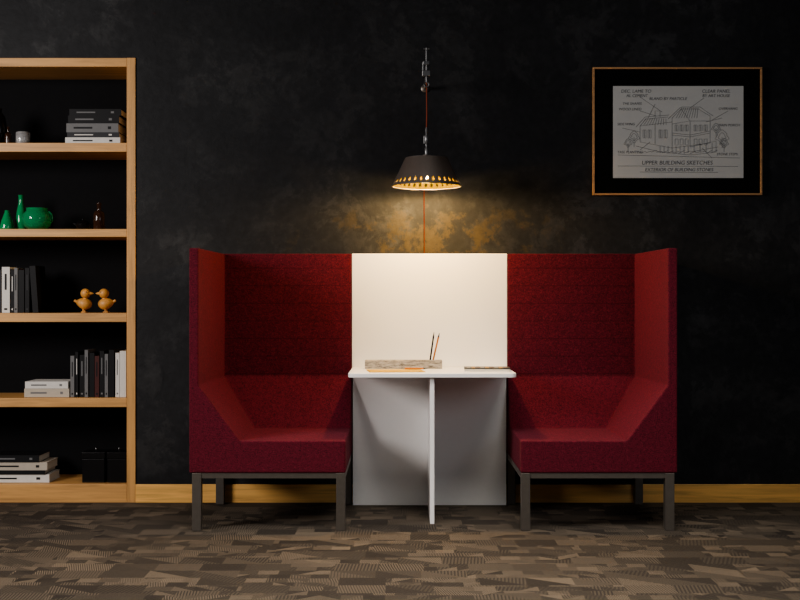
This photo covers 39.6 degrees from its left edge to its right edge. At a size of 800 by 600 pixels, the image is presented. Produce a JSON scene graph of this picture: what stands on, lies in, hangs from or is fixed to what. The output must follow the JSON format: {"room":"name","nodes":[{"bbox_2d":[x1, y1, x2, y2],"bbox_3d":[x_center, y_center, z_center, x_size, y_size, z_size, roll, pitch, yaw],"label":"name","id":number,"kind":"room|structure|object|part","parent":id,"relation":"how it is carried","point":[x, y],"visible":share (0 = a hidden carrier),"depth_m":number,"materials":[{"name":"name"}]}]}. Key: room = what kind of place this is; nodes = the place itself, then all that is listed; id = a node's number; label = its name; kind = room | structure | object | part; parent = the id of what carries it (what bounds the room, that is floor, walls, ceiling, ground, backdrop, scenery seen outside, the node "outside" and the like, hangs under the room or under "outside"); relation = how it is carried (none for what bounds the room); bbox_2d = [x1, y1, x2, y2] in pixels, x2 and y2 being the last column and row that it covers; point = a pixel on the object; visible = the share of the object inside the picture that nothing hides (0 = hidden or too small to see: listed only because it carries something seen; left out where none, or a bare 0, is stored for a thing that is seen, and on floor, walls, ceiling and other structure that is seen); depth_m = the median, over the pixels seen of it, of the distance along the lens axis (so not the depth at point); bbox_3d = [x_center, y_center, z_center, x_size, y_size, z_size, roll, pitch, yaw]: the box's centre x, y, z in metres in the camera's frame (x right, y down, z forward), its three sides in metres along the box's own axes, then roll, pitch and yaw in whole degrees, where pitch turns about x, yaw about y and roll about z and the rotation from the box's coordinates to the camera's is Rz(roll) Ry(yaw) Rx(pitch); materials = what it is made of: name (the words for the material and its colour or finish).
{"room":"office lounge","nodes":[
{"label":"office lounge","id":0,"kind":"room"},
{"bbox_2d":[0,0,799,483],"bbox_3d":[0.100,-0.510,6.470,9.400,3.300,0.420,0,0,0],"label":"wall","id":1,"kind":"structure","parent":0,"point":[263,126],"depth_m":6.26,"materials":[{"name":"paint"}]},
{"bbox_2d":[392,48,460,253],"bbox_3d":[0.140,-0.343,5.963,0.367,1.967,0.593,0,0,0],"label":"pendant lamp","id":2,"kind":"object","parent":1,"relation":"attached to","point":[426,168],"visible":0.99,"depth_m":5.76,"materials":[{"name":"black metal"}]},
{"bbox_3d":[0.135,-0.063,6.067,0.008,1.406,0.375,0,0,1],"label":"feed cord","id":3,"kind":"part","parent":2,"relation":"part of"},
{"bbox_3d":[0.140,-1.190,6.252,0.044,0.044,0.014,0,0,0],"label":"wall plate","id":4,"kind":"part","parent":2,"relation":"part of","materials":[{"name":"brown metal"}]},
{"bbox_3d":[0.140,-1.236,5.845,0.011,0.182,0.010,0,0,0],"label":"threaded rod","id":5,"kind":"part","parent":2,"relation":"part of","materials":[{"name":"metal"}]},
{"bbox_3d":[0.140,-0.672,5.850,0.363,0.146,0.363,0,0,0],"label":"lamp shade","id":6,"kind":"part","parent":2,"relation":"part of","materials":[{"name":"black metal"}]},
{"bbox_3d":[0.141,-1.027,5.850,0.009,0.246,0.007,0,0,0],"label":"hanging cord","id":7,"kind":"part","parent":2,"relation":"part of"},
{"bbox_2d":[136,484,799,502],"bbox_3d":[1.656,1.088,6.253,6.287,0.103,0.014,0,0,0],"label":"baseboard","id":8,"kind":"structure","parent":1,"relation":"attached to","point":[145,493],"depth_m":6.25,"materials":[{"name":"brown wood"}]},
{"bbox_2d":[592,67,761,194],"bbox_3d":[1.557,-0.948,6.245,0.950,0.718,0.029,0,0,0],"label":"drawing","id":9,"kind":"object","parent":1,"relation":"attached to","point":[656,130],"visible":1,"depth_m":6.24,"materials":[{"name":"white paper"}]},
{"bbox_3d":[1.087,-0.948,6.245,0.010,0.697,0.029,0,0,0],"label":"frame","id":10,"kind":"part","parent":9,"relation":"part of","materials":[{"name":"brown wood"}]},
{"bbox_3d":[1.557,-1.301,6.245,0.950,0.010,0.029,0,0,0],"label":"frame","id":11,"kind":"part","parent":9,"relation":"part of","materials":[{"name":"brown wood"}]},
{"bbox_3d":[1.557,-0.594,6.245,0.950,0.010,0.029,0,0,0],"label":"frame","id":12,"kind":"part","parent":9,"relation":"part of","materials":[{"name":"brown wood"}]},
{"bbox_3d":[2.027,-0.948,6.245,0.010,0.697,0.029,0,0,0],"label":"frame","id":13,"kind":"part","parent":9,"relation":"part of","materials":[{"name":"brown wood"}]},
{"bbox_2d":[0,502,799,599],"bbox_3d":[0.100,1.170,2.740,9.400,0.060,7.880,0,0,0],"label":"floor","id":14,"kind":"structure","parent":0,"point":[49,551],"depth_m":5.02,"materials":[{"name":"carpet"}]},
{"bbox_2d":[0,58,135,502],"bbox_3d":[-2.369,-0.112,6.439,1.761,2.503,0.373,0,0,0],"label":"built-in bookshelf","id":15,"kind":"object","parent":14,"relation":"on","point":[37,95],"visible":0.57,"depth_m":6.62,"materials":[{"name":"brown wood"}]},
{"bbox_2d":[0,108,6,142],"bbox_3d":[-2.301,-0.990,6.360,0.100,0.210,0.100,0,0,0],"label":"vase","id":16,"kind":"object","parent":15,"relation":"on","point":[3,126],"visible":0.77,"depth_m":6.34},
{"bbox_2d":[0,210,14,228],"bbox_3d":[-2.249,-0.457,6.360,0.084,0.112,0.084,0,0,0],"label":"glass carafe","id":17,"kind":"object","parent":15,"relation":"on","point":[6,222],"visible":0.8,"depth_m":6.33,"materials":[{"name":"green glass"}]},
{"bbox_2d":[4,127,11,142],"bbox_3d":[-2.232,-0.935,6.330,0.040,0.100,0.040,0,0,0],"label":"perfume bottle","id":18,"kind":"object","parent":15,"relation":"on","point":[8,136],"visible":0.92,"depth_m":6.32,"materials":[{"name":"brown glass"}]},
{"bbox_2d":[15,195,26,228],"bbox_3d":[-2.190,-0.503,6.420,0.066,0.205,0.066,0,0,0],"label":"glass bottle","id":19,"kind":"object","parent":15,"relation":"on","point":[20,209],"visible":0.72,"depth_m":6.40,"materials":[{"name":"green glass"}]},
{"bbox_2d":[16,131,29,142],"bbox_3d":[-2.158,-0.923,6.360,0.080,0.075,0.080,0,0,0],"label":"glass candle jar","id":20,"kind":"object","parent":15,"relation":"on","point":[21,136],"visible":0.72,"depth_m":6.33,"materials":[{"name":"glass"}]},
{"bbox_2d":[0,266,47,312],"bbox_3d":[-2.177,-0.061,6.390,0.248,0.267,0.179,0,0,0],"label":"books","id":21,"kind":"object","parent":15,"relation":"on","point":[22,290],"visible":1,"depth_m":6.31,"materials":[{"name":"black paper"}]},
{"bbox_2d":[0,270,1,312],"bbox_3d":[-2.282,-0.049,6.386,0.039,0.243,0.171,0,0,0],"label":"book","id":22,"kind":"object","parent":21,"relation":"on","point":[0,270],"depth_m":6.31,"materials":[{"name":"white paper"}]},
{"bbox_2d":[11,270,13,312],"bbox_3d":[-2.201,-0.049,6.393,0.019,0.243,0.171,0,0,0],"label":"book","id":23,"kind":"object","parent":21,"relation":"on","point":[12,271],"depth_m":6.31,"materials":[{"name":"black paper"}]},
{"bbox_2d":[18,270,24,312],"bbox_3d":[-2.149,-0.049,6.387,0.033,0.243,0.170,0,0,0],"label":"book","id":24,"kind":"object","parent":21,"relation":"on","point":[21,273],"depth_m":6.30,"materials":[{"name":"black paper"}]},
{"bbox_2d":[25,268,32,312],"bbox_3d":[-2.116,-0.055,6.391,0.024,0.254,0.171,0,0,0],"label":"book","id":25,"kind":"object","parent":21,"relation":"on","point":[28,271],"depth_m":6.31,"materials":[{"name":"black paper"}]},
{"bbox_2d":[0,451,59,482],"bbox_3d":[-2.174,0.958,6.403,0.368,0.155,0.205,0,0,0],"label":"book stack","id":26,"kind":"object","parent":15,"relation":"on","point":[15,466],"visible":1,"depth_m":6.30,"materials":[{"name":"white paper"}]},
{"bbox_2d":[0,451,49,461],"bbox_3d":[-2.183,0.901,6.400,0.272,0.040,0.201,0,0,0],"label":"book","id":27,"kind":"object","parent":26,"relation":"on","point":[5,456],"depth_m":6.30,"materials":[{"name":"black paper"}]},
{"bbox_2d":[0,467,54,474],"bbox_3d":[-2.174,0.978,6.400,0.323,0.023,0.200,0,0,0],"label":"book","id":28,"kind":"object","parent":26,"relation":"on","point":[3,470],"depth_m":6.30,"materials":[{"name":"paper"}]},
{"bbox_2d":[0,457,57,469],"bbox_3d":[-2.163,0.944,6.404,0.323,0.045,0.201,0,0,0],"label":"book","id":29,"kind":"object","parent":26,"relation":"on","point":[6,463],"depth_m":6.30,"materials":[{"name":"beige paper"}]},
{"bbox_2d":[0,469,59,482],"bbox_3d":[-2.174,1.013,6.405,0.368,0.045,0.201,0,0,0],"label":"book","id":30,"kind":"object","parent":26,"relation":"on","point":[6,476],"depth_m":6.30,"materials":[{"name":"white paper"}]},
{"bbox_2d":[21,207,52,228],"bbox_3d":[-2.064,-0.462,6.330,0.176,0.122,0.168,0,0,0],"label":"glass pitcher","id":31,"kind":"object","parent":15,"relation":"on","point":[33,217],"visible":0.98,"depth_m":6.27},
{"bbox_2d":[24,379,69,396],"bbox_3d":[-2.004,0.507,6.402,0.255,0.088,0.204,0,0,0],"label":"book stack","id":32,"kind":"object","parent":15,"relation":"on","point":[37,387],"visible":0.89,"depth_m":6.30,"materials":[{"name":"white paper"}]},
{"bbox_2d":[24,388,69,396],"bbox_3d":[-2.004,0.527,6.403,0.255,0.048,0.201,0,0,0],"label":"book","id":33,"kind":"object","parent":32,"relation":"on","point":[28,392],"depth_m":6.30,"materials":[{"name":"beige paper"}]},
{"bbox_2d":[25,379,69,388],"bbox_3d":[-2.004,0.482,6.400,0.244,0.040,0.201,0,0,0],"label":"book","id":34,"kind":"object","parent":32,"relation":"on","point":[37,383],"depth_m":6.30,"materials":[{"name":"white paper"}]},
{"bbox_3d":[-2.369,0.578,6.439,1.662,0.051,0.373,0,0,0],"label":"shelf","id":35,"kind":"part","parent":15,"relation":"part of","materials":[{"name":"brown wood"}]},
{"bbox_3d":[-2.369,0.099,6.439,1.662,0.051,0.373,0,0,0],"label":"shelf","id":36,"kind":"part","parent":15,"relation":"part of","materials":[{"name":"brown wood"}]},
{"bbox_3d":[-2.369,-0.378,6.439,1.662,0.045,0.373,0,0,0],"label":"shelf","id":37,"kind":"part","parent":15,"relation":"part of","materials":[{"name":"brown wood"}]},
{"bbox_3d":[-2.369,-0.859,6.439,1.662,0.051,0.373,0,0,0],"label":"shelf","id":38,"kind":"part","parent":15,"relation":"part of","materials":[{"name":"brown wood"}]},
{"bbox_2d":[70,355,74,396],"bbox_3d":[-1.860,0.434,6.391,0.022,0.234,0.171,0,0,0],"label":"book","id":39,"kind":"object","parent":15,"relation":"on","point":[72,358],"depth_m":6.31,"materials":[{"name":"grey paper"}]},
{"bbox_2d":[75,351,84,396],"bbox_3d":[-1.834,0.423,6.389,0.016,0.257,0.171,0,0,0],"label":"book","id":40,"kind":"object","parent":15,"relation":"on","point":[78,355],"depth_m":6.31,"materials":[{"name":"black paper"}]},
{"bbox_2d":[73,219,89,228],"bbox_3d":[-1.816,-0.433,6.361,0.088,0.065,0.084,0,0,42],"label":"teapot","id":41,"kind":"object","parent":15,"relation":"on","point":[82,224],"visible":0.97,"depth_m":6.33,"materials":[{"name":"black ceramic"}]},
{"bbox_2d":[80,354,84,396],"bbox_3d":[-1.806,0.431,6.394,0.027,0.240,0.171,0,0,0],"label":"book","id":42,"kind":"object","parent":15,"relation":"on","point":[82,356],"depth_m":6.31,"materials":[{"name":"black paper"}]},
{"bbox_2d":[74,289,93,312],"bbox_3d":[-1.801,0.003,6.326,0.101,0.138,0.072,0,0,-29],"label":"bird figurine","id":43,"kind":"object","parent":15,"relation":"on","point":[84,303],"visible":1,"depth_m":6.31,"materials":[{"name":"brown wood"}]},
{"bbox_2d":[85,349,95,396],"bbox_3d":[-1.779,0.417,6.385,0.019,0.268,0.171,0,0,0],"label":"book","id":44,"kind":"object","parent":15,"relation":"on","point":[89,352],"depth_m":6.31,"materials":[{"name":"black paper"}]},
{"bbox_2d":[89,351,99,396],"bbox_3d":[-1.751,0.426,6.394,0.030,0.251,0.170,0,0,0],"label":"book","id":45,"kind":"object","parent":15,"relation":"on","point":[93,355],"depth_m":6.31,"materials":[{"name":"paper"}]},
{"bbox_2d":[65,109,126,142],"bbox_3d":[-1.741,-0.985,6.403,0.318,0.198,0.206,0,0,0],"label":"book stack","id":46,"kind":"object","parent":15,"relation":"on","point":[83,125],"visible":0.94,"depth_m":6.31,"materials":[{"name":"grey paper"}]},
{"bbox_2d":[65,137,126,142],"bbox_3d":[-1.744,-0.904,6.403,0.312,0.037,0.201,0,0,0],"label":"book","id":47,"kind":"object","parent":46,"relation":"on","point":[67,139],"depth_m":6.30,"materials":[{"name":"white paper"}]},
{"bbox_2d":[66,123,126,135],"bbox_3d":[-1.746,-0.978,6.406,0.295,0.051,0.201,0,0,0],"label":"book","id":48,"kind":"object","parent":46,"relation":"on","point":[72,129],"depth_m":6.31,"materials":[{"name":"grey paper"}]},
{"bbox_2d":[67,132,126,140],"bbox_3d":[-1.741,-0.937,6.401,0.295,0.028,0.201,0,0,0],"label":"book","id":49,"kind":"object","parent":46,"relation":"on","point":[71,136],"depth_m":6.30,"materials":[{"name":"grey paper"}]},
{"bbox_2d":[68,116,126,127],"bbox_3d":[-1.738,-1.025,6.400,0.289,0.042,0.201,0,0,0],"label":"book","id":50,"kind":"object","parent":46,"relation":"on","point":[73,121],"depth_m":6.30,"materials":[{"name":"grey paper"}]},
{"bbox_2d":[69,109,126,119],"bbox_3d":[-1.729,-1.065,6.405,0.295,0.037,0.201,0,0,0],"label":"book","id":51,"kind":"object","parent":46,"relation":"on","point":[74,114],"depth_m":6.31,"materials":[{"name":"black paper"}]},
{"bbox_2d":[81,448,110,482],"bbox_3d":[-1.739,0.941,6.365,0.134,0.190,0.136,0,0,0],"label":"storage box","id":52,"kind":"object","parent":15,"relation":"on","point":[94,461],"visible":0.88,"depth_m":6.30,"materials":[{"name":"black"}]},
{"bbox_3d":[-1.739,0.882,6.365,0.134,0.036,0.136,0,0,0],"label":"lid","id":53,"kind":"part","parent":52,"relation":"part of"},
{"bbox_2d":[70,349,126,396],"bbox_3d":[-1.712,0.417,6.390,0.316,0.268,0.180,0,0,0],"label":"books","id":54,"kind":"object","parent":15,"relation":"on","point":[103,373],"visible":0.98,"depth_m":6.31,"materials":[{"name":"black paper"}]},
{"bbox_2d":[95,355,99,396],"bbox_3d":[-1.719,0.434,6.388,0.024,0.234,0.171,0,0,0],"label":"book","id":55,"kind":"object","parent":54,"relation":"on","point":[97,357],"depth_m":6.30,"materials":[{"name":"red paper"}]},
{"bbox_2d":[93,202,104,228],"bbox_3d":[-1.712,-0.478,6.320,0.064,0.155,0.064,0,0,0],"label":"glass bottle","id":56,"kind":"object","parent":15,"relation":"on","point":[98,216],"visible":0.87,"depth_m":6.29,"materials":[{"name":"brown glass"}]},
{"bbox_2d":[100,350,108,396],"bbox_3d":[-1.691,0.420,6.386,0.024,0.262,0.171,0,0,0],"label":"book","id":57,"kind":"object","parent":15,"relation":"on","point":[104,354],"depth_m":6.30,"materials":[{"name":"grey paper"}]},
{"bbox_2d":[95,289,115,312],"bbox_3d":[-1.674,0.003,6.326,0.104,0.138,0.072,0,0,25],"label":"bird figurine","id":58,"kind":"object","parent":15,"relation":"on","point":[105,303],"visible":1,"depth_m":6.31,"materials":[{"name":"brown wood"}]},
{"bbox_2d":[105,353,108,396],"bbox_3d":[-1.666,0.428,6.386,0.019,0.245,0.171,0,0,0],"label":"book","id":59,"kind":"object","parent":15,"relation":"on","point":[106,354],"depth_m":6.30,"materials":[{"name":"grey paper"}]},
{"bbox_2d":[109,349,121,396],"bbox_3d":[-1.637,0.417,6.388,0.030,0.268,0.170,0,0,0],"label":"book","id":60,"kind":"object","parent":15,"relation":"on","point":[114,354],"depth_m":6.31,"materials":[{"name":"paper"}]},
{"bbox_2d":[106,448,126,482],"bbox_3d":[-1.607,0.941,6.365,0.114,0.190,0.136,0,0,0],"label":"storage box","id":61,"kind":"object","parent":15,"relation":"on","point":[116,458],"visible":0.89,"depth_m":6.30,"materials":[{"name":"black"}]},
{"bbox_3d":[-1.607,0.882,6.365,0.114,0.036,0.136,0,0,0],"label":"lid","id":62,"kind":"part","parent":61,"relation":"part of","materials":[{"name":"black"}]},
{"bbox_2d":[115,352,119,396],"bbox_3d":[-1.605,0.426,6.393,0.022,0.251,0.171,0,0,0],"label":"book","id":63,"kind":"object","parent":15,"relation":"on","point":[117,354],"depth_m":6.31,"materials":[{"name":"white paper"}]},
{"bbox_2d":[120,350,126,396],"bbox_3d":[-1.572,0.420,6.387,0.036,0.262,0.170,0,0,0],"label":"book","id":64,"kind":"object","parent":15,"relation":"on","point":[123,354],"depth_m":6.30,"materials":[{"name":"white paper"}]},
{"bbox_2d":[189,248,351,530],"bbox_3d":[-0.655,0.442,5.862,0.773,1.397,0.756,0,0,0],"label":"booth seat","id":65,"kind":"object","parent":14,"relation":"on","point":[270,335],"visible":0.98,"depth_m":6.09,"materials":[{"name":"red fabric"}]},
{"bbox_3d":[-1.005,0.998,5.508,0.045,0.285,0.045,0,0,0],"label":"leg","id":66,"kind":"part","parent":65,"relation":"part of","materials":[{"name":"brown metal"}]},
{"bbox_3d":[-1.005,0.998,6.217,0.045,0.285,0.044,0,0,0],"label":"leg","id":67,"kind":"part","parent":65,"relation":"part of","materials":[{"name":"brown metal"}]},
{"bbox_3d":[-0.649,0.869,5.507,0.667,0.027,0.034,0,0,0],"label":"rail","id":68,"kind":"part","parent":65,"relation":"part of","materials":[{"name":"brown metal"}]},
{"bbox_3d":[-0.293,0.998,5.508,0.045,0.285,0.045,0,0,0],"label":"leg","id":69,"kind":"part","parent":65,"relation":"part of","materials":[{"name":"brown metal"}]},
{"bbox_3d":[-0.293,0.998,6.217,0.045,0.285,0.044,0,0,0],"label":"leg","id":70,"kind":"part","parent":65,"relation":"part of","materials":[{"name":"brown metal"}]},
{"bbox_2d":[348,254,515,523],"bbox_3d":[0.164,0.442,5.935,0.861,1.397,0.610,0,0,0],"label":"table","id":71,"kind":"object","parent":14,"relation":"on","point":[431,437],"visible":0.98,"depth_m":6.16,"materials":[{"name":"white laminate"}]},
{"bbox_2d":[367,369,424,371],"bbox_3d":[-0.024,0.370,5.813,0.290,0.003,0.210,0,0,-7],"label":"paper sheets","id":72,"kind":"object","parent":71,"relation":"on","point":[368,370],"visible":1,"depth_m":5.81,"materials":[{"name":"white paper"}]},
{"bbox_2d":[365,333,441,368],"bbox_3d":[0.019,0.273,6.030,0.418,0.198,0.070,0,0,0],"label":"pencil holder","id":73,"kind":"object","parent":71,"relation":"on","point":[369,364],"visible":1,"depth_m":6.00,"materials":[{"name":"wood"}]},
{"bbox_3d":[0.164,0.771,6.183,0.853,0.737,0.022,0,0,0],"label":"panel","id":74,"kind":"part","parent":71,"relation":"part of","materials":[{"name":"white laminate"}]},
{"bbox_2d":[464,366,509,370],"bbox_3d":[0.458,0.363,5.860,0.240,0.018,0.164,0,0,3],"label":"tray","id":75,"kind":"object","parent":71,"relation":"on","point":[466,368],"visible":1,"depth_m":5.78,"materials":[{"name":"beige"}]},
{"bbox_2d":[506,248,676,530],"bbox_3d":[0.983,0.442,5.862,0.773,1.397,0.756,0,0,0],"label":"booth seat","id":76,"kind":"object","parent":14,"relation":"on","point":[592,338],"visible":0.96,"depth_m":6.09,"materials":[{"name":"red fabric"}]},
{"bbox_3d":[0.621,0.998,6.217,0.045,0.285,0.044,0,0,0],"label":"leg","id":77,"kind":"part","parent":76,"relation":"part of","materials":[{"name":"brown metal"}]},
{"bbox_3d":[0.621,0.870,5.863,0.045,0.029,0.664,0,0,0],"label":"rail","id":78,"kind":"part","parent":76,"relation":"part of","materials":[{"name":"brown metal"}]},
{"bbox_3d":[0.621,0.998,5.508,0.045,0.285,0.045,0,0,0],"label":"leg","id":79,"kind":"part","parent":76,"relation":"part of","materials":[{"name":"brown metal"}]},
{"bbox_3d":[0.977,0.869,5.507,0.667,0.027,0.034,0,0,0],"label":"rail","id":80,"kind":"part","parent":76,"relation":"part of","materials":[{"name":"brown metal"}]},
{"bbox_3d":[1.333,0.998,6.217,0.045,0.285,0.044,0,0,0],"label":"leg","id":81,"kind":"part","parent":76,"relation":"part of","materials":[{"name":"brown metal"}]},
{"bbox_3d":[1.333,0.998,5.508,0.045,0.285,0.045,0,0,0],"label":"leg","id":82,"kind":"part","parent":76,"relation":"part of","materials":[{"name":"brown metal"}]}
]}

